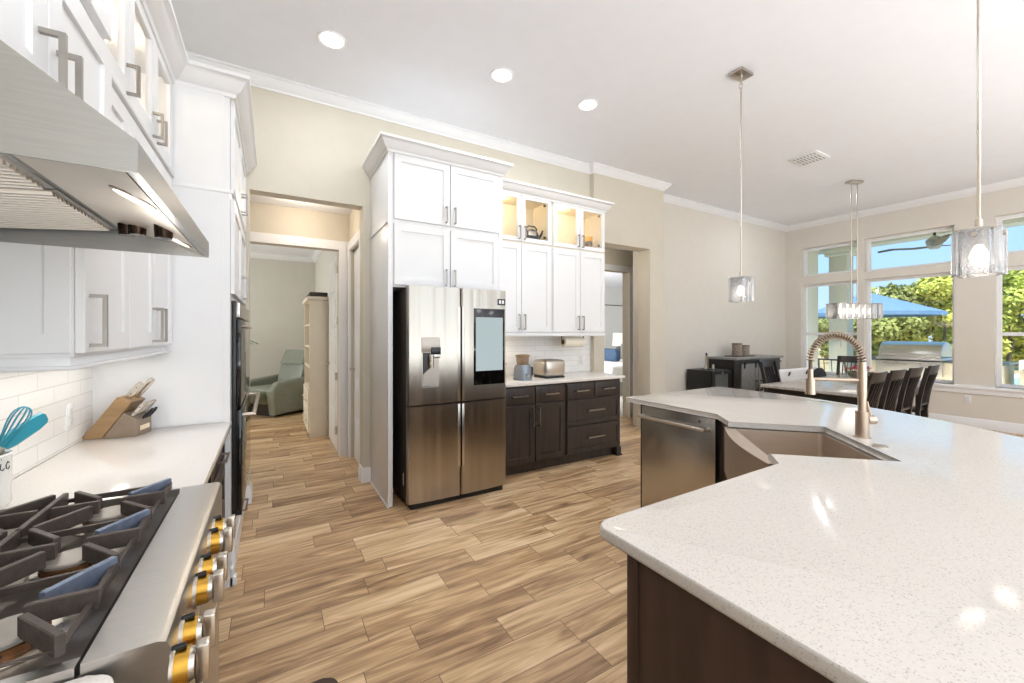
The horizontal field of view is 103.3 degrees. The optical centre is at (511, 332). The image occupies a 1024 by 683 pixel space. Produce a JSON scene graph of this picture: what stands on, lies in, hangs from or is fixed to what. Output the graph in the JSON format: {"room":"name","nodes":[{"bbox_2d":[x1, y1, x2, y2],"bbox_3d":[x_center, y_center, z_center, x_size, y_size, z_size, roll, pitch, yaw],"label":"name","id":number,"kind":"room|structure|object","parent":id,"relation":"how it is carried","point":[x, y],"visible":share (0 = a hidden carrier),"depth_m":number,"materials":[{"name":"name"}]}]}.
{"room":"kitchen","nodes":[
{"label":"kitchen","id":0,"kind":"room"},
{"bbox_2d":[0,367,92,479],"bbox_3d":[-0.428,-0.385,-0.887,0.158,3.570,9.310,0,0,-31],"label":"wall","id":1,"kind":"structure","parent":0,"point":[48,393],"depth_m":1.55,"materials":[{"name":"white tile"}]},
{"bbox_2d":[0,0,111,121],"bbox_3d":[-1.060,-0.900,0.716,0.407,0.920,0.762,0,0,-31],"label":"upper cabinet","id":2,"kind":"object","parent":1,"relation":"attached to","point":[64,39],"visible":0.59,"depth_m":0.85,"materials":[{"name":"white paint"}]},
{"bbox_2d":[0,40,208,257],"bbox_3d":[-0.983,-0.333,0.761,0.582,0.210,0.762,0,0,-31],"label":"range hood","id":3,"kind":"object","parent":2,"relation":"attached to","point":[70,176],"visible":1,"depth_m":0.71,"materials":[{"name":"metal"}]},
{"bbox_2d":[108,185,156,210],"bbox_3d":[-0.699,-0.249,0.748,0.067,0.034,0.072,0,0,-31],"label":"hood light","id":4,"kind":"object","parent":3,"relation":"attached to","point":[111,188],"depth_m":0.74,"materials":[{"name":"white glass"}]},
{"bbox_2d":[172,237,192,247],"bbox_3d":[-0.903,-0.249,1.093,0.067,0.034,0.072,0,0,-31],"label":"hood light","id":5,"kind":"object","parent":3,"relation":"attached to","point":[176,240],"depth_m":1.09,"materials":[{"name":"white glass"}]},
{"bbox_2d":[66,402,73,431],"bbox_3d":[-1.879,0.355,1.723,0.007,0.116,0.072,0,0,-31],"label":"wall outlet","id":6,"kind":"object","parent":1,"relation":"attached to","point":[70,406],"visible":1,"depth_m":1.71,"materials":[{"name":"white paint"}]},
{"bbox_2d":[0,0,174,372],"bbox_3d":[-1.579,-0.610,1.530,0.344,1.420,1.167,0,0,-31],"label":"upper cabinet","id":7,"kind":"object","parent":1,"relation":"attached to","point":[62,308],"visible":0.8,"depth_m":1.33,"materials":[{"name":"white paint"}]},
{"bbox_2d":[250,258,314,378],"bbox_3d":[-5.670,-0.075,7.508,3.900,2.950,0.100,0,0,-31],"label":"wall","id":8,"kind":"structure","parent":0,"point":[278,288],"depth_m":8.02,"materials":[{"name":"paint"}]},
{"bbox_2d":[250,244,314,256],"bbox_3d":[-4.640,-1.600,5.672,4.000,0.100,4.310,0,0,-31],"label":"ceiling","id":9,"kind":"structure","parent":0,"point":[257,248],"depth_m":7.61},
{"bbox_2d":[250,202,348,454],"bbox_3d":[-3.514,-0.075,3.753,3.980,2.950,0.140,0,0,-31],"label":"wall","id":10,"kind":"structure","parent":0,"point":[264,218],"depth_m":4.42,"materials":[{"name":"paint"}]},
{"bbox_2d":[250,231,347,456],"bbox_3d":[-2.417,0.180,4.309,1.265,2.440,0.022,0,0,-31],"label":"trim","id":11,"kind":"structure","parent":10,"relation":"attached to","point":[342,246],"depth_m":4.58,"materials":[{"name":"wood"}]},
{"bbox_2d":[325,255,336,450],"bbox_3d":[-2.250,0.235,5.069,0.095,2.310,0.825,0,0,-31],"label":"door","id":12,"kind":"structure","parent":10,"relation":"in","point":[332,362],"depth_m":5.01,"materials":[{"name":"white paint"}]},
{"bbox_2d":[250,194,352,214],"bbox_3d":[-2.542,-1.400,3.760,2.300,0.100,0.840,0,0,-31],"label":"ceiling","id":13,"kind":"structure","parent":0,"point":[253,198],"depth_m":4.25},
{"bbox_2d":[315,209,359,457],"bbox_3d":[-2.713,-0.075,6.186,0.120,2.950,5.190,0,0,-31],"label":"wall","id":14,"kind":"structure","parent":0,"point":[354,217],"depth_m":4.55,"materials":[{"name":"paint"}]},
{"bbox_2d":[250,250,322,262],"bbox_3d":[-4.627,-1.502,5.621,3.770,0.095,4.210,0,0,-31],"label":"trim","id":15,"kind":"structure","parent":14,"relation":"attached to","point":[316,254],"depth_m":8.01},
{"bbox_2d":[349,247,358,463],"bbox_3d":[-1.631,0.240,4.288,0.096,2.300,0.560,0,0,-31],"label":"door","id":16,"kind":"structure","parent":14,"relation":"in","point":[356,252],"depth_m":4.36,"materials":[{"name":"white paint"}]},
{"bbox_2d":[348,229,359,463],"bbox_3d":[-1.660,0.190,4.270,0.022,2.420,0.780,0,0,-31],"label":"trim","id":17,"kind":"structure","parent":14,"relation":"attached to","point":[356,238],"depth_m":4.53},
{"bbox_2d":[358,464,370,483],"bbox_3d":[-1.404,1.330,3.855,0.086,0.140,0.156,0,0,-31],"label":"baseboard","id":18,"kind":"structure","parent":14,"relation":"attached to","point":[364,474],"depth_m":3.79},
{"bbox_2d":[231,85,589,485],"bbox_3d":[-1.156,-0.385,4.011,4.940,3.570,0.140,0,0,-31],"label":"wall","id":19,"kind":"structure","parent":0,"point":[307,151],"depth_m":3.69,"materials":[{"name":"paint"}]},
{"bbox_2d":[502,192,551,335],"bbox_3d":[0.015,-0.718,4.387,0.796,1.505,0.407,0,0,-31],"label":"upper cabinet","id":20,"kind":"object","parent":19,"relation":"attached to","point":[526,262],"visible":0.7,"depth_m":4.33,"materials":[{"name":"white paint"}]},
{"bbox_2d":[527,225,542,239],"bbox_3d":[0.230,-1.081,4.504,0.218,0.225,0.175,0,0,-31],"label":"kettle","id":21,"kind":"object","parent":20,"relation":"in","point":[531,233],"visible":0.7,"depth_m":4.43,"materials":[{"name":"silver metal"}]},
{"bbox_2d":[506,336,589,375],"bbox_3d":[0.292,0.258,4.783,1.660,0.456,0.008,0,0,-31],"label":"wall tile","id":22,"kind":"structure","parent":19,"relation":"attached to","point":[537,347],"depth_m":4.85,"materials":[{"name":"tile"}]},
{"bbox_2d":[551,202,604,335],"bbox_3d":[0.698,-0.718,4.792,0.783,1.505,0.407,0,0,-31],"label":"upper cabinet","id":23,"kind":"object","parent":19,"relation":"attached to","point":[577,270],"visible":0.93,"depth_m":4.66,"materials":[{"name":"white paint"}]},
{"bbox_2d":[502,178,614,212],"bbox_3d":[0.395,-1.495,4.590,1.660,0.110,0.445,0,0,-31],"label":"trim","id":24,"kind":"structure","parent":23,"relation":"attached to","point":[508,185],"depth_m":4.41,"materials":[{"name":"white paint"}]},
{"bbox_2d":[560,336,584,346],"bbox_3d":[0.720,0.099,4.797,0.342,0.128,0.116,0,0,-31],"label":"paper towel holder","id":25,"kind":"object","parent":23,"relation":"attached to","point":[564,341],"visible":0.95,"depth_m":4.74,"materials":[{"name":"white paper"}]},
{"bbox_2d":[186,51,1023,231],"bbox_3d":[3.768,-2.087,1.663,9.680,0.095,9.420,0,0,-31],"label":"trim","id":26,"kind":"structure","parent":19,"relation":"attached to","point":[258,79],"depth_m":4.56,"materials":[{"name":"wood"}]},
{"bbox_2d":[171,0,1023,225],"bbox_3d":[3.741,-2.217,1.729,10.100,0.165,9.560,0,0,-31],"label":"ceiling","id":27,"kind":"structure","parent":0,"point":[886,90],"depth_m":3.40,"materials":[{"name":"paint"}]},
{"bbox_2d":[317,30,346,49],"bbox_3d":[-1.310,-2.130,2.949,0.200,0.010,0.200,0,0,-31],"label":"recessed light","id":28,"kind":"object","parent":27,"relation":"in","point":[330,39],"visible":1,"depth_m":2.94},
{"bbox_2d":[490,67,513,82],"bbox_3d":[-0.083,-2.130,3.354,0.200,0.010,0.200,0,0,-31],"label":"recessed light","id":29,"kind":"object","parent":27,"relation":"in","point":[501,74],"visible":1,"depth_m":3.35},
{"bbox_2d":[577,99,598,110],"bbox_3d":[0.711,-2.130,3.789,0.200,0.010,0.200,0,0,-31],"label":"recessed light","id":30,"kind":"object","parent":27,"relation":"in","point":[586,104],"visible":1,"depth_m":3.78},
{"bbox_2d":[729,66,753,302],"bbox_3d":[1.882,-1.195,3.329,0.170,1.880,0.156,0,0,-31],"label":"pendant light","id":31,"kind":"object","parent":27,"relation":"hanging from","point":[740,74],"visible":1,"depth_m":3.32,"materials":[{"name":"glass"}]},
{"bbox_2d":[788,150,830,165],"bbox_3d":[3.626,-2.127,4.944,0.360,0.017,0.310,0,0,-31],"label":"ceiling vent","id":32,"kind":"object","parent":27,"relation":"in","point":[814,156],"visible":1,"depth_m":4.92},
{"bbox_2d":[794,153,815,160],"bbox_3d":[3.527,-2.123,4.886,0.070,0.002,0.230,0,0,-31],"label":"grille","id":33,"kind":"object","parent":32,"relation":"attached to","point":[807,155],"depth_m":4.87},
{"bbox_2d":[797,155,821,162],"bbox_3d":[3.626,-2.123,4.944,0.100,0.002,0.230,0,0,-31],"label":"grille","id":34,"kind":"object","parent":32,"relation":"attached to","point":[808,159],"depth_m":4.94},
{"bbox_2d":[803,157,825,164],"bbox_3d":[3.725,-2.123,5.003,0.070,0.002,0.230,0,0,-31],"label":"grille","id":35,"kind":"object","parent":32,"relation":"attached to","point":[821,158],"depth_m":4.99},
{"bbox_2d":[826,180,882,318],"bbox_3d":[4.820,-1.167,5.704,0.742,1.935,0.222,0,0,-9],"label":"chandelier","id":36,"kind":"object","parent":27,"relation":"hanging from","point":[857,310],"visible":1,"depth_m":5.67,"materials":[{"name":"glass"}]},
{"bbox_2d":[951,0,1007,277],"bbox_3d":[2.073,-1.195,1.798,0.170,1.880,0.156,0,0,-31],"label":"pendant light","id":37,"kind":"object","parent":27,"relation":"hanging from","point":[979,254],"visible":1,"depth_m":1.79,"materials":[{"name":"glass"}]},
{"bbox_2d":[969,232,988,263],"bbox_3d":[2.073,-0.375,1.798,0.062,0.140,0.062,0,0,-31],"label":"bulb","id":38,"kind":"object","parent":37,"relation":"attached to","point":[979,254],"depth_m":1.78,"materials":[{"name":"white glass"}]},
{"bbox_2d":[604,286,622,348],"bbox_3d":[0.879,-0.050,11.854,7.600,2.900,0.100,0,0,-31],"label":"wall","id":39,"kind":"structure","parent":0,"point":[613,295],"depth_m":13.22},
{"bbox_2d":[605,272,622,287],"bbox_3d":[2.093,-1.550,9.807,7.600,0.100,4.860,0,0,-31],"label":"ceiling","id":40,"kind":"structure","parent":0,"point":[612,279],"depth_m":11.36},
{"bbox_2d":[604,248,632,416],"bbox_3d":[1.647,-0.050,6.637,3.600,2.900,0.140,0,0,-31],"label":"wall","id":41,"kind":"structure","parent":0,"point":[613,257],"depth_m":6.75,"materials":[{"name":"paint"}]},
{"bbox_2d":[605,264,632,416],"bbox_3d":[1.567,0.150,6.496,1.060,2.500,0.022,0,0,-31],"label":"trim","id":42,"kind":"structure","parent":41,"relation":"attached to","point":[610,267],"depth_m":6.72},
{"bbox_2d":[219,396,1023,682],"bbox_3d":[2.010,1.448,3.865,13.800,0.104,15.000,0,0,-31],"label":"floor","id":43,"kind":"structure","parent":0,"point":[520,582],"depth_m":2.32,"materials":[{"name":"brown wood"}]},
{"bbox_2d":[0,478,235,682],"bbox_3d":[-0.958,0.916,0.807,0.651,0.968,0.782,0,0,-31],"label":"gas range","id":44,"kind":"object","parent":43,"relation":"on","point":[130,588],"visible":1,"depth_m":0.76,"materials":[{"name":"metal"}]},
{"bbox_2d":[93,83,259,587],"bbox_3d":[-2.054,0.040,2.650,0.668,2.720,1.257,0,0,-31],"label":"tall cabinet","id":45,"kind":"object","parent":43,"relation":"on","point":[204,378],"visible":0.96,"depth_m":2.18,"materials":[{"name":"white paint"}]},
{"bbox_2d":[140,0,256,174],"bbox_3d":[-1.492,-1.350,1.802,0.450,0.110,3.324,0,0,-25],"label":"trim","id":46,"kind":"structure","parent":45,"relation":"attached to","point":[160,14],"depth_m":2.12,"materials":[{"name":"white paint"}]},
{"bbox_2d":[231,301,259,515],"bbox_3d":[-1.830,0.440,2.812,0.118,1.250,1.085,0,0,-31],"label":"oven","id":47,"kind":"object","parent":45,"relation":"in","point":[240,327],"depth_m":2.35,"materials":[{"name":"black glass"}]},
{"bbox_2d":[207,443,229,551],"bbox_3d":[-1.489,0.958,1.608,0.557,0.884,1.125,0,0,-31],"label":"base cabinet","id":48,"kind":"object","parent":43,"relation":"on","point":[218,473],"visible":0.15,"depth_m":2.01,"materials":[{"name":"brown wood"}]},
{"bbox_2d":[0,421,231,509],"bbox_3d":[-1.493,0.501,1.606,0.552,0.030,1.130,0,0,-31],"label":"countertop","id":49,"kind":"structure","parent":48,"relation":"on","point":[188,455],"depth_m":1.51,"materials":[{"name":"white stone"}]},
{"bbox_2d":[0,449,13,508],"bbox_3d":[-1.469,0.411,1.106,0.138,0.150,0.138,0,0,-31],"label":"utensil crock","id":50,"kind":"object","parent":49,"relation":"on","point":[6,457],"visible":0.98,"depth_m":1.13,"materials":[{"name":"white ceramic"}]},
{"bbox_2d":[0,406,32,454],"bbox_3d":[-1.441,0.333,1.137,0.043,0.241,0.124,0,0,36],"label":"whisk","id":51,"kind":"object","parent":50,"relation":"in","point":[16,410],"visible":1,"depth_m":1.15,"materials":[{"name":"teal plastic"}]},
{"bbox_2d":[1,412,47,448],"bbox_3d":[-1.485,0.348,1.205,0.019,0.188,0.230,0,0,-13],"label":"spatula","id":52,"kind":"object","parent":50,"relation":"in","point":[37,421],"visible":0.78,"depth_m":1.25,"materials":[{"name":"teal plastic"}]},
{"bbox_2d":[82,395,150,439],"bbox_3d":[-1.876,0.391,1.927,0.214,0.189,0.119,0,0,-17],"label":"knife block","id":53,"kind":"object","parent":49,"relation":"on","point":[116,421],"visible":0.89,"depth_m":1.88,"materials":[{"name":"brown wood"}]},
{"bbox_2d":[125,382,143,398],"bbox_3d":[-1.813,0.299,1.918,0.114,0.136,0.019,0,0,-17],"label":"kitchen knife","id":54,"kind":"object","parent":53,"relation":"in","point":[135,389],"visible":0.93,"depth_m":1.92,"materials":[{"name":"metal"}]},
{"bbox_2d":[133,377,154,397],"bbox_3d":[-1.814,0.294,1.970,0.127,0.153,0.019,0,0,-17],"label":"kitchen knife","id":55,"kind":"object","parent":53,"relation":"in","point":[150,381],"visible":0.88,"depth_m":1.97,"materials":[{"name":"metal"}]},
{"bbox_2d":[250,349,303,416],"bbox_3d":[-4.217,0.855,7.050,0.960,1.090,1.380,0,0,21],"label":"recliner","id":56,"kind":"object","parent":43,"relation":"on","point":[281,393],"visible":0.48,"depth_m":6.96,"materials":[{"name":"grey leather"}]},
{"bbox_2d":[302,296,328,437],"bbox_3d":[-2.865,0.455,5.869,0.276,1.890,1.020,0,0,-31],"label":"bookcase","id":57,"kind":"object","parent":43,"relation":"on","point":[315,394],"visible":1,"depth_m":5.47,"materials":[{"name":"beige paint"}]},
{"bbox_2d":[362,131,512,507],"bbox_3d":[-0.694,-0.084,3.770,1.200,2.968,0.745,0,0,-31],"label":"tall cabinet","id":58,"kind":"object","parent":43,"relation":"on","point":[436,210],"visible":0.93,"depth_m":3.47,"materials":[{"name":"white paint"}]},
{"bbox_2d":[393,285,505,509],"bbox_3d":[-0.619,0.512,3.710,0.888,1.775,0.825,0,0,-31],"label":"refrigerator","id":59,"kind":"object","parent":43,"relation":"on","point":[449,344],"visible":0.98,"depth_m":3.36,"materials":[{"name":"silver metal"}]},
{"bbox_2d":[502,383,564,475],"bbox_3d":[0.086,0.958,4.278,0.770,0.884,0.648,0,0,-31],"label":"base cabinet","id":60,"kind":"object","parent":43,"relation":"on","point":[535,414],"visible":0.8,"depth_m":4.04,"materials":[{"name":"brown wood"}]},
{"bbox_2d":[561,378,621,464],"bbox_3d":[0.771,0.958,4.683,0.812,0.884,0.649,0,0,-31],"label":"base cabinet","id":61,"kind":"object","parent":43,"relation":"on","point":[592,408],"visible":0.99,"depth_m":4.42,"materials":[{"name":"brown wood"}]},
{"bbox_2d":[506,371,624,386],"bbox_3d":[0.451,0.501,4.503,1.663,0.030,0.637,0,0,-31],"label":"countertop","id":62,"kind":"structure","parent":61,"relation":"on","point":[583,375],"depth_m":4.33,"materials":[{"name":"white stone"}]},
{"bbox_2d":[513,354,532,380],"bbox_3d":[0.111,0.353,4.227,0.195,0.266,0.195,0,0,13],"label":"coffee grinder","id":63,"kind":"object","parent":62,"relation":"on","point":[523,371],"visible":1,"depth_m":4.16,"materials":[{"name":"silver plastic"}]},
{"bbox_2d":[533,359,564,378],"bbox_3d":[0.421,0.388,4.469,0.300,0.196,0.260,0,0,-31],"label":"toaster","id":64,"kind":"object","parent":62,"relation":"on","point":[542,368],"visible":1,"depth_m":4.36,"materials":[{"name":"silver metal"}]},
{"bbox_2d":[604,344,622,395],"bbox_3d":[2.636,0.850,10.106,2.080,1.100,1.740,0,0,-31],"label":"bed","id":65,"kind":"object","parent":43,"relation":"on","point":[610,367],"visible":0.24,"depth_m":8.98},
{"bbox_2d":[604,348,619,361],"bbox_3d":[2.509,0.560,10.379,0.200,0.320,0.600,0,0,-31],"label":"cushion","id":66,"kind":"object","parent":65,"relation":"on","point":[613,355],"visible":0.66,"depth_m":10.19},
{"bbox_2d":[604,359,622,381],"bbox_3d":[2.598,0.910,10.083,1.990,0.380,1.740,0,0,-31],"label":"duvet","id":67,"kind":"object","parent":65,"relation":"on","point":[610,367],"depth_m":8.97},
{"bbox_2d":[687,368,730,389],"bbox_3d":[3.139,0.980,6.452,0.480,0.800,0.459,0,0,-31],"label":"mini fridge","id":68,"kind":"object","parent":43,"relation":"on","point":[697,378],"visible":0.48,"depth_m":6.32,"materials":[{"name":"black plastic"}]},
{"bbox_2d":[627,404,833,682],"bbox_3d":[1.294,0.958,1.800,1.408,0.884,3.300,0,0,18],"label":"kitchen island","id":69,"kind":"object","parent":43,"relation":"on","point":[674,636],"visible":0.03,"depth_m":0.84,"materials":[{"name":"brown wood"}]},
{"bbox_2d":[637,405,720,506],"bbox_3d":[1.327,0.910,2.848,0.632,0.780,0.597,0,0,-31],"label":"dishwasher","id":70,"kind":"object","parent":69,"relation":"in","point":[681,452],"visible":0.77,"depth_m":2.71,"materials":[{"name":"silver metal"}]},
{"bbox_2d":[600,387,1023,682],"bbox_3d":[1.365,0.501,1.817,2.778,0.030,2.675,0,0,-31],"label":"island countertop","id":71,"kind":"structure","parent":69,"relation":"on","point":[906,565],"depth_m":0.94,"materials":[{"name":"stone"}]},
{"bbox_2d":[724,427,880,479],"bbox_3d":[1.317,0.640,1.875,0.522,0.240,0.660,0,0,14],"label":"farmhouse sink","id":72,"kind":"object","parent":71,"relation":"in","point":[746,450],"visible":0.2,"depth_m":2.08,"materials":[{"name":"metal"}]},
{"bbox_2d":[805,332,877,438],"bbox_3d":[1.552,0.240,1.913,0.289,0.493,0.068,0,0,14],"label":"kitchen faucet","id":73,"kind":"object","parent":71,"relation":"on","point":[864,418],"visible":1,"depth_m":1.89,"materials":[{"name":"silver metal"}]},
{"bbox_2d":[708,354,783,391],"bbox_3d":[4.069,0.900,7.012,1.450,1.000,0.493,0,0,-31],"label":"sideboard","id":74,"kind":"object","parent":43,"relation":"on","point":[745,371],"visible":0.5,"depth_m":6.68,"materials":[{"name":"brown wood"}]},
{"bbox_2d":[758,359,780,391],"bbox_3d":[3.848,0.897,5.714,0.395,1.014,0.589,0,0,-27],"label":"dining chair","id":75,"kind":"object","parent":43,"relation":"on","point":[766,366],"visible":0.38,"depth_m":5.93,"materials":[{"name":"brown wood"}]},
{"bbox_2d":[774,367,817,381],"bbox_3d":[4.629,0.983,6.370,1.260,0.835,0.340,0,0,-31],"label":"bench","id":76,"kind":"object","parent":43,"relation":"on","point":[796,373],"visible":0.13,"depth_m":6.33,"materials":[{"name":"white wood"}]},
{"bbox_2d":[760,375,933,416],"bbox_3d":[4.311,1.020,5.181,2.200,0.760,1.040,0,0,-31],"label":"dining table","id":77,"kind":"object","parent":43,"relation":"on","point":[836,391],"visible":0.29,"depth_m":4.79,"materials":[{"name":"stone"}]},
{"bbox_2d":[836,356,865,374],"bbox_3d":[5.519,0.897,6.682,0.589,1.014,0.395,0,0,-36],"label":"dining chair","id":78,"kind":"object","parent":43,"relation":"on","point":[849,359],"visible":0.27,"depth_m":6.88,"materials":[{"name":"brown wood"}]},
{"bbox_2d":[867,371,887,408],"bbox_3d":[3.540,0.897,4.266,0.395,1.014,0.589,0,0,-31],"label":"dining chair","id":79,"kind":"object","parent":43,"relation":"on","point":[875,381],"visible":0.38,"depth_m":4.02,"materials":[{"name":"brown wood"}]},
{"bbox_2d":[878,369,905,411],"bbox_3d":[3.987,0.897,4.531,0.395,1.014,0.589,0,0,-31],"label":"dining chair","id":80,"kind":"object","parent":43,"relation":"on","point":[894,379],"visible":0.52,"depth_m":4.29,"materials":[{"name":"brown wood"}]},
{"bbox_2d":[895,367,922,414],"bbox_3d":[4.452,0.897,4.807,0.395,1.014,0.589,0,0,-31],"label":"dining chair","id":81,"kind":"object","parent":43,"relation":"on","point":[912,376],"visible":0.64,"depth_m":4.57,"materials":[{"name":"brown wood"}]},
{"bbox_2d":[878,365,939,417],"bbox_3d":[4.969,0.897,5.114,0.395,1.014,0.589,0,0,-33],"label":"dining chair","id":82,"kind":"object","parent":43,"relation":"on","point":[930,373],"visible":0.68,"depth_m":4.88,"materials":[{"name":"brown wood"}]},
{"bbox_3d":[3.199,1.070,12.011,0.750,0.660,0.495,0,0,-31],"label":"nightstand","id":83,"kind":"object","parent":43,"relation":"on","visible":0},
{"bbox_2d":[612,333,622,357],"bbox_3d":[3.185,0.370,12.024,0.400,0.740,0.400,0,0,-31],"label":"table lamp","id":84,"kind":"object","parent":83,"relation":"on","point":[617,337],"visible":0.56,"depth_m":11.87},
{"bbox_3d":[-0.448,0.958,-0.149,0.557,0.884,1.400,0,0,-31],"label":"base cabinet","id":85,"kind":"object","parent":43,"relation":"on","visible":0},
{"bbox_2d":[64,674,113,682],"bbox_3d":[-0.452,0.501,-0.151,0.552,0.030,1.402,0,0,-31],"label":"countertop","id":86,"kind":"structure","parent":85,"relation":"on","point":[101,678],"depth_m":0.57,"materials":[{"name":"white stone"}]},
{"bbox_2d":[590,173,663,429],"bbox_3d":[1.559,-0.385,5.579,1.330,3.570,0.210,0,0,-31],"label":"wall","id":87,"kind":"structure","parent":0,"point":[635,222],"depth_m":5.70,"materials":[{"name":"paint"}]},
{"bbox_2d":[633,202,785,425],"bbox_3d":[3.779,-0.385,7.226,4.430,3.570,0.140,0,0,-31],"label":"wall","id":88,"kind":"structure","parent":0,"point":[702,249],"depth_m":6.93,"materials":[{"name":"paint"}]},
{"bbox_2d":[905,411,1023,434],"bbox_3d":[6.053,1.330,3.017,4.370,0.140,9.420,0,0,-31],"label":"baseboard","id":89,"kind":"structure","parent":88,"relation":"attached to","point":[1008,427],"depth_m":5.90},
{"bbox_2d":[808,250,817,366],"bbox_3d":[6.130,-0.400,9.026,1.450,3.800,0.600,0,0,-31],"label":"wall","id":90,"kind":"structure","parent":0,"point":[812,255],"depth_m":9.03,"materials":[{"name":"paint"}]},
{"bbox_2d":[786,185,1023,423],"bbox_3d":[7.999,-0.385,4.170,0.245,3.570,9.420,0,0,-31],"label":"wall","id":91,"kind":"structure","parent":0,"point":[975,298],"depth_m":6.14,"materials":[{"name":"paint"}]},
{"bbox_2d":[804,281,856,375],"bbox_3d":[6.018,-0.080,7.641,0.055,1.720,0.890,0,0,-31],"label":"window","id":92,"kind":"structure","parent":91,"relation":"attached to","point":[806,333],"depth_m":7.98,"materials":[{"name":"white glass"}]},
{"bbox_2d":[804,241,856,276],"bbox_3d":[6.020,-1.375,7.642,0.050,0.550,0.890,0,0,-31],"label":"window","id":93,"kind":"structure","parent":91,"relation":"attached to","point":[806,251],"depth_m":7.78,"materials":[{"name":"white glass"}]},
{"bbox_2d":[867,272,953,383],"bbox_3d":[6.576,-0.080,6.704,0.050,1.720,1.090,0,0,-31],"label":"window","id":94,"kind":"structure","parent":91,"relation":"attached to","point":[949,273],"depth_m":6.71,"materials":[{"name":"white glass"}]},
{"bbox_2d":[867,226,953,271],"bbox_3d":[6.576,-1.360,6.704,0.050,0.580,1.090,0,0,-31],"label":"window","id":95,"kind":"structure","parent":91,"relation":"attached to","point":[869,241],"depth_m":6.74,"materials":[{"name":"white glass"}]},
{"bbox_2d":[997,266,1023,388],"bbox_3d":[7.282,-0.080,5.507,0.055,1.720,0.890,0,0,-31],"label":"window","id":96,"kind":"structure","parent":91,"relation":"attached to","point":[1000,333],"depth_m":5.85,"materials":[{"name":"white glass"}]},
{"bbox_2d":[997,213,1023,253],"bbox_3d":[7.285,-1.400,5.508,0.050,0.560,0.890,0,0,-31],"label":"window","id":97,"kind":"structure","parent":91,"relation":"attached to","point":[999,219],"depth_m":5.77,"materials":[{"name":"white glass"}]},
{"bbox_3d":[9.254,-2.210,4.519,2.270,0.180,10.340,0,0,-31],"label":"ceiling","id":98,"kind":"structure","parent":0,"visible":0},
{"bbox_2d":[878,232,951,252],"bbox_3d":[7.445,-1.811,7.364,1.432,0.622,1.316,0,0,-31],"label":"fan","id":99,"kind":"object","parent":98,"relation":"hanging from","point":[934,242],"visible":0.88,"depth_m":7.21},
{"bbox_3d":[9.478,1.650,5.907,4.070,0.300,12.500,0,0,-31],"label":"floor","id":100,"kind":"structure","parent":0,"visible":0},
{"bbox_2d":[821,246,856,372],"bbox_3d":[7.393,-0.190,9.101,0.560,3.380,0.560,0,0,-31],"label":"patio column","id":101,"kind":"structure","parent":100,"relation":"on","point":[839,258],"depth_m":8.98,"materials":[{"name":"paint"}]},
{"bbox_2d":[818,217,1023,254],"bbox_3d":[9.422,-2.010,5.874,0.400,0.260,12.500,0,0,-31],"label":"beam","id":102,"kind":"structure","parent":101,"relation":"on","point":[1014,222],"depth_m":7.97,"materials":[{"name":"paint"}]},
{"bbox_2d":[871,356,1017,384],"bbox_3d":[7.975,1.000,7.737,0.890,1.000,2.020,0,0,-31],"label":"kitchen island","id":103,"kind":"object","parent":100,"relation":"on","point":[1007,366],"visible":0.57,"depth_m":7.19,"materials":[{"name":"stone"}]},
{"bbox_2d":[876,341,951,376],"bbox_3d":[7.772,0.482,7.843,0.750,0.635,0.930,0,0,-31],"label":"gas grill","id":104,"kind":"object","parent":103,"relation":"in","point":[904,351],"visible":0.86,"depth_m":7.66,"materials":[{"name":"metal"}]},
{"bbox_2d":[878,341,951,357],"bbox_3d":[7.789,0.312,7.853,0.712,0.295,0.890,0,0,-31],"label":"hood","id":105,"kind":"object","parent":104,"relation":"attached to","point":[887,349],"depth_m":7.66,"materials":[{"name":"silver metal"}]},
{"bbox_2d":[871,356,1017,365],"bbox_3d":[7.975,0.520,7.737,0.890,0.040,2.020,0,0,-31],"label":"island countertop","id":106,"kind":"structure","parent":103,"relation":"on","point":[1004,363],"depth_m":7.11,"materials":[{"name":"stone"}]},
{"label":"outside","id":107,"kind":"structure","parent":0,"visible":0},
{"bbox_2d":[818,347,1018,373],"bbox_3d":[37.551,1.710,33.876,80.850,0.180,100.000,0,0,-31],"label":"ground","id":108,"kind":"structure","parent":107,"point":[826,362],"depth_m":20.19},
{"bbox_2d":[818,319,828,358],"bbox_3d":[18.800,0.520,24.218,1.965,2.759,2.116,0,0,-14],"label":"oak tree","id":109,"kind":"object","parent":108,"relation":"on","point":[823,326],"visible":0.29,"depth_m":23.90,"materials":[{"name":"green plant"}]},
{"bbox_2d":[818,293,947,318],"bbox_3d":[10.624,0.160,12.084,3.012,2.920,3.012,0,0,-20],"label":"patio umbrella","id":110,"kind":"object","parent":108,"relation":"on","point":[892,307],"visible":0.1,"depth_m":11.05,"materials":[{"name":"blue fabric"}]},
{"bbox_2d":[853,282,934,355],"bbox_3d":[16.703,-0.143,18.235,2.889,4.311,3.112,0,0,-4],"label":"oak tree","id":111,"kind":"object","parent":108,"relation":"on","point":[885,329],"visible":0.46,"depth_m":17.35,"materials":[{"name":"green plant"}]},
{"bbox_2d":[902,276,1011,356],"bbox_3d":[18.408,-0.382,16.827,2.915,4.652,2.601,0,0,12],"label":"juniper tree","id":112,"kind":"object","parent":108,"relation":"on","point":[937,289],"visible":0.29,"depth_m":16.78,"materials":[{"name":"green plant"}]},
{"bbox_2d":[1002,269,1023,360],"bbox_3d":[21.313,-0.494,17.394,3.319,4.887,2.953,0,0,33],"label":"cedar tree","id":113,"kind":"object","parent":108,"relation":"on","point":[1013,282],"visible":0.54,"depth_m":16.82,"materials":[{"name":"green plant"}]},
{"bbox_2d":[1002,340,1023,362],"bbox_3d":[25.322,-0.436,19.289,2.696,4.772,3.022,0,0,-9],"label":"juniper tree","id":114,"kind":"object","parent":108,"relation":"on","point":[1017,353],"visible":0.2,"depth_m":19.68,"materials":[{"name":"green plant"}]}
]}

